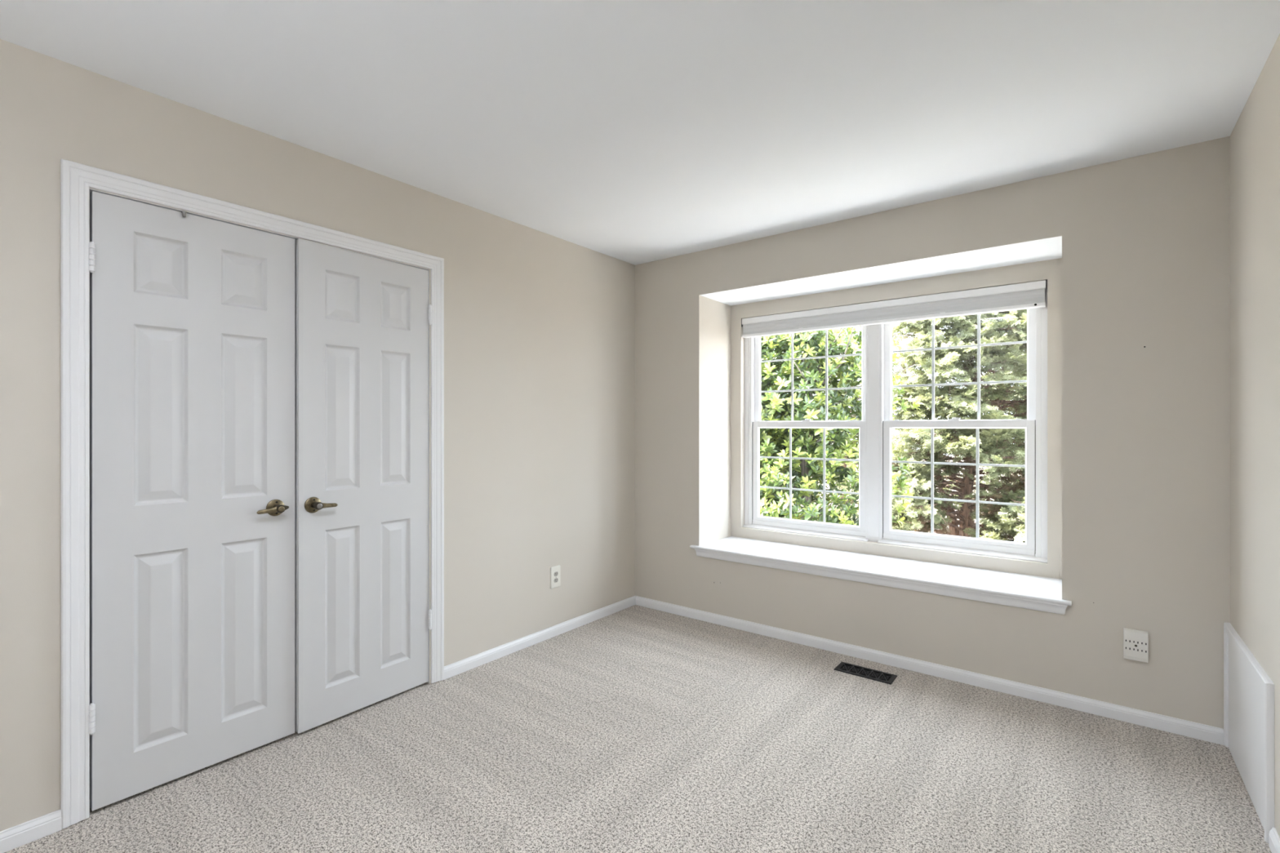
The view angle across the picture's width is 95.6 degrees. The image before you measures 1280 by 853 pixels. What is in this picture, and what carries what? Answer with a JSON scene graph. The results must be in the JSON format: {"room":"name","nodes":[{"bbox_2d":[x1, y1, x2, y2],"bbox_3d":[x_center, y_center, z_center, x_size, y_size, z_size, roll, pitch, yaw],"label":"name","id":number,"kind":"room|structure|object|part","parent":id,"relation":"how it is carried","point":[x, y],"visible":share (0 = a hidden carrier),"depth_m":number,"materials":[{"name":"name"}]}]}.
{"room":"empty bedroom","nodes":[
{"label":"empty bedroom","id":0,"kind":"room"},
{"bbox_2d":[0,39,635,831],"bbox_3d":[-1.444,0.116,2.453,0.120,2.560,4.450,0,0,38],"label":"wall","id":1,"kind":"structure","parent":0,"point":[540,326],"depth_m":2.84,"materials":[{"name":"beige paint"}]},
{"bbox_2d":[88,191,294,810],"bbox_3d":[-1.601,0.243,2.133,0.098,2.035,0.625,0,0,38],"label":"door","id":2,"kind":"structure","parent":1,"relation":"in","point":[192,317],"depth_m":2.10,"materials":[{"name":"grey paint"}]},
{"bbox_2d":[181,210,186,217],"bbox_3d":[-1.644,-0.768,2.093,0.016,0.020,0.014,0,0,38],"label":"door catch","id":3,"kind":"object","parent":2,"relation":"attached to","point":[184,213],"depth_m":2.09,"materials":[{"name":"silver metal"}]},
{"bbox_3d":[-1.451,0.326,2.272,0.016,0.027,0.084,0,0,38],"label":"handle lever","id":4,"kind":"part","parent":2,"relation":"part of","materials":[{"name":"gold metal"}]},
{"bbox_2d":[60,158,444,829],"bbox_3d":[-1.460,0.212,2.418,0.138,2.120,1.376,0,0,38],"label":"door frame","id":5,"kind":"structure","parent":1,"relation":"attached to","point":[77,179],"depth_m":1.88,"materials":[{"name":"white paint"}]},
{"bbox_2d":[0,595,635,852],"bbox_3d":[-1.345,1.245,2.471,0.014,0.062,4.300,0,0,38],"label":"baseboard","id":6,"kind":"structure","parent":1,"relation":"attached to","point":[17,836],"depth_m":3.07,"materials":[{"name":"white paint"}]},
{"bbox_2d":[294,238,431,733],"bbox_3d":[-1.210,0.243,2.624,0.098,2.035,0.615,0,0,36],"label":"door","id":7,"kind":"structure","parent":1,"relation":"in","point":[363,618],"depth_m":2.59,"materials":[{"name":"grey paint"}]},
{"bbox_3d":[-1.308,0.327,2.431,0.016,0.026,0.084,0,0,36],"label":"handle lever","id":8,"kind":"part","parent":7,"relation":"part of","materials":[{"name":"gold metal"}]},
{"bbox_2d":[550,564,560,589],"bbox_3d":[-0.516,0.919,3.547,0.009,0.132,0.082,0,0,38],"label":"wall outlet","id":9,"kind":"object","parent":1,"relation":"attached to","point":[555,571],"visible":1,"depth_m":3.54,"materials":[{"name":"white plastic"}]},
{"bbox_2d":[4,604,1271,852],"bbox_3d":[-0.436,1.336,1.672,3.930,0.120,4.450,0,0,38],"label":"floor","id":10,"kind":"structure","parent":0,"point":[633,729],"depth_m":2.13,"materials":[{"name":"beige carpet"}]},
{"bbox_2d":[833,662,897,684],"bbox_3d":[1.166,1.274,3.004,0.285,0.008,0.120,0,0,38],"label":"floor vent","id":11,"kind":"object","parent":10,"relation":"in","point":[886,677],"visible":1,"depth_m":3.00,"materials":[{"name":"black metal"}]},
{"bbox_2d":[0,0,1279,265],"bbox_3d":[-0.252,-1.224,1.910,3.930,0.120,5.050,0,0,38],"label":"ceiling","id":12,"kind":"structure","parent":0,"point":[635,132],"depth_m":2.00,"materials":[{"name":"white paint"}]},
{"bbox_2d":[635,136,1230,728],"bbox_3d":[1.358,0.116,3.476,3.300,2.560,0.601,0,0,38],"label":"wall","id":13,"kind":"structure","parent":0,"point":[1133,254],"depth_m":2.71,"materials":[{"name":"beige paint"}]},
{"bbox_2d":[689,536,1071,614],"bbox_3d":[1.276,0.823,3.412,2.035,0.067,0.463,0,0,38],"label":"window sill","id":14,"kind":"structure","parent":13,"relation":"attached to","point":[1035,593],"depth_m":3.17,"materials":[{"name":"white paint"}]},
{"bbox_2d":[742,289,1047,563],"bbox_3d":[1.488,-0.028,3.666,1.790,1.493,0.142,0,0,38],"label":"window","id":15,"kind":"structure","parent":13,"relation":"in","point":[875,427],"depth_m":3.60,"materials":[{"name":"white plastic"}]},
{"bbox_3d":[1.126,0.328,3.922,0.786,0.730,0.036,0,0,38],"label":"sash","id":16,"kind":"part","parent":15,"relation":"part of","materials":[{"name":"white plastic"}]},
{"bbox_3d":[1.150,-0.368,3.952,0.798,0.723,0.032,0,0,38],"label":"sash","id":17,"kind":"part","parent":15,"relation":"part of","materials":[{"name":"white plastic"}]},
{"bbox_2d":[741,279,1047,337],"bbox_3d":[1.445,-0.705,3.609,1.789,0.136,0.053,0,0,38],"label":"roller shade","id":18,"kind":"object","parent":15,"relation":"attached to","point":[1025,295],"visible":1,"depth_m":3.47,"materials":[{"name":"white fabric"}]},
{"bbox_3d":[1.444,-0.646,3.610,1.772,0.019,0.048,0,0,38],"label":"rail","id":19,"kind":"part","parent":18,"relation":"part of","materials":[{"name":"white plastic"}]},
{"bbox_3d":[1.829,0.328,3.378,0.780,0.730,0.036,0,0,38],"label":"sash","id":20,"kind":"part","parent":15,"relation":"part of","materials":[{"name":"white plastic"}]},
{"bbox_3d":[1.853,-0.368,3.408,0.792,0.723,0.032,0,0,38],"label":"sash","id":21,"kind":"part","parent":15,"relation":"part of","materials":[{"name":"white plastic"}]},
{"bbox_2d":[635,595,1224,745],"bbox_3d":[1.157,1.245,3.244,2.998,0.062,0.014,0,0,38],"label":"baseboard","id":22,"kind":"structure","parent":13,"relation":"attached to","point":[1215,735],"depth_m":2.87,"materials":[{"name":"white paint"}]},
{"bbox_2d":[1123,627,1148,662],"bbox_3d":[2.123,0.936,2.484,0.080,0.127,0.034,0,0,38],"label":"wall outlet","id":23,"kind":"object","parent":13,"relation":"attached to","point":[1135,642],"visible":1,"depth_m":2.47,"materials":[{"name":"white plastic"}]},
{"bbox_2d":[1230,33,1279,837],"bbox_3d":[1.059,0.116,0.516,0.150,2.560,4.450,0,0,38],"label":"wall","id":24,"kind":"structure","parent":0,"point":[1255,138],"depth_m":1.95,"materials":[{"name":"beige paint"}]},
{"bbox_2d":[1223,622,1274,843],"bbox_3d":[2.138,1.028,2.049,0.018,0.489,0.704,0,0,38],"label":"access panel","id":25,"kind":"object","parent":24,"relation":"attached to","point":[1248,690],"visible":0.88,"depth_m":1.99,"materials":[{"name":"white paint"}]},
{"bbox_2d":[1268,826,1279,852],"bbox_3d":[0.821,1.245,0.343,0.014,0.062,3.585,0,0,38],"label":"baseboard","id":26,"kind":"structure","parent":24,"relation":"attached to","point":[1273,837],"depth_m":1.73,"materials":[{"name":"white paint"}]},
{"label":"outside","id":27,"kind":"structure","parent":0,"visible":0},
{"bbox_2d":[770,459,1024,539],"bbox_3d":[13.923,2.326,22.216,60.000,0.200,44.380,0,0,38],"label":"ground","id":28,"kind":"structure","parent":27,"point":[923,460],"depth_m":18.47,"materials":[{"name":"plant"}]},
{"bbox_2d":[760,326,924,525],"bbox_3d":[1.761,0.240,6.939,2.948,4.164,2.357,0,0,33],"label":"broadleaf tree","id":29,"kind":"object","parent":28,"relation":"on","point":[775,375],"visible":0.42,"depth_m":6.18,"materials":[{"name":"green plant"}]},
{"bbox_2d":[783,325,941,524],"bbox_3d":[4.583,-0.941,13.294,4.183,6.344,4.383,0,0,-33],"label":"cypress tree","id":30,"kind":"object","parent":28,"relation":"on","point":[895,441],"visible":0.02,"depth_m":12.65,"materials":[{"name":"green plant"}]},
{"bbox_2d":[826,309,1026,542],"bbox_3d":[4.863,-0.290,8.649,4.107,5.032,4.072,0,0,32],"label":"spruce tree","id":31,"kind":"object","parent":28,"relation":"on","point":[958,363],"visible":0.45,"depth_m":7.75,"materials":[{"name":"green plant"}]},
{"bbox_2d":[937,349,1026,497],"bbox_3d":[8.879,-0.532,13.209,3.639,5.526,3.717,0,0,-8],"label":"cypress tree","id":32,"kind":"object","parent":28,"relation":"on","point":[1007,454],"visible":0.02,"depth_m":12.95,"materials":[{"name":"green plant"}]}
]}

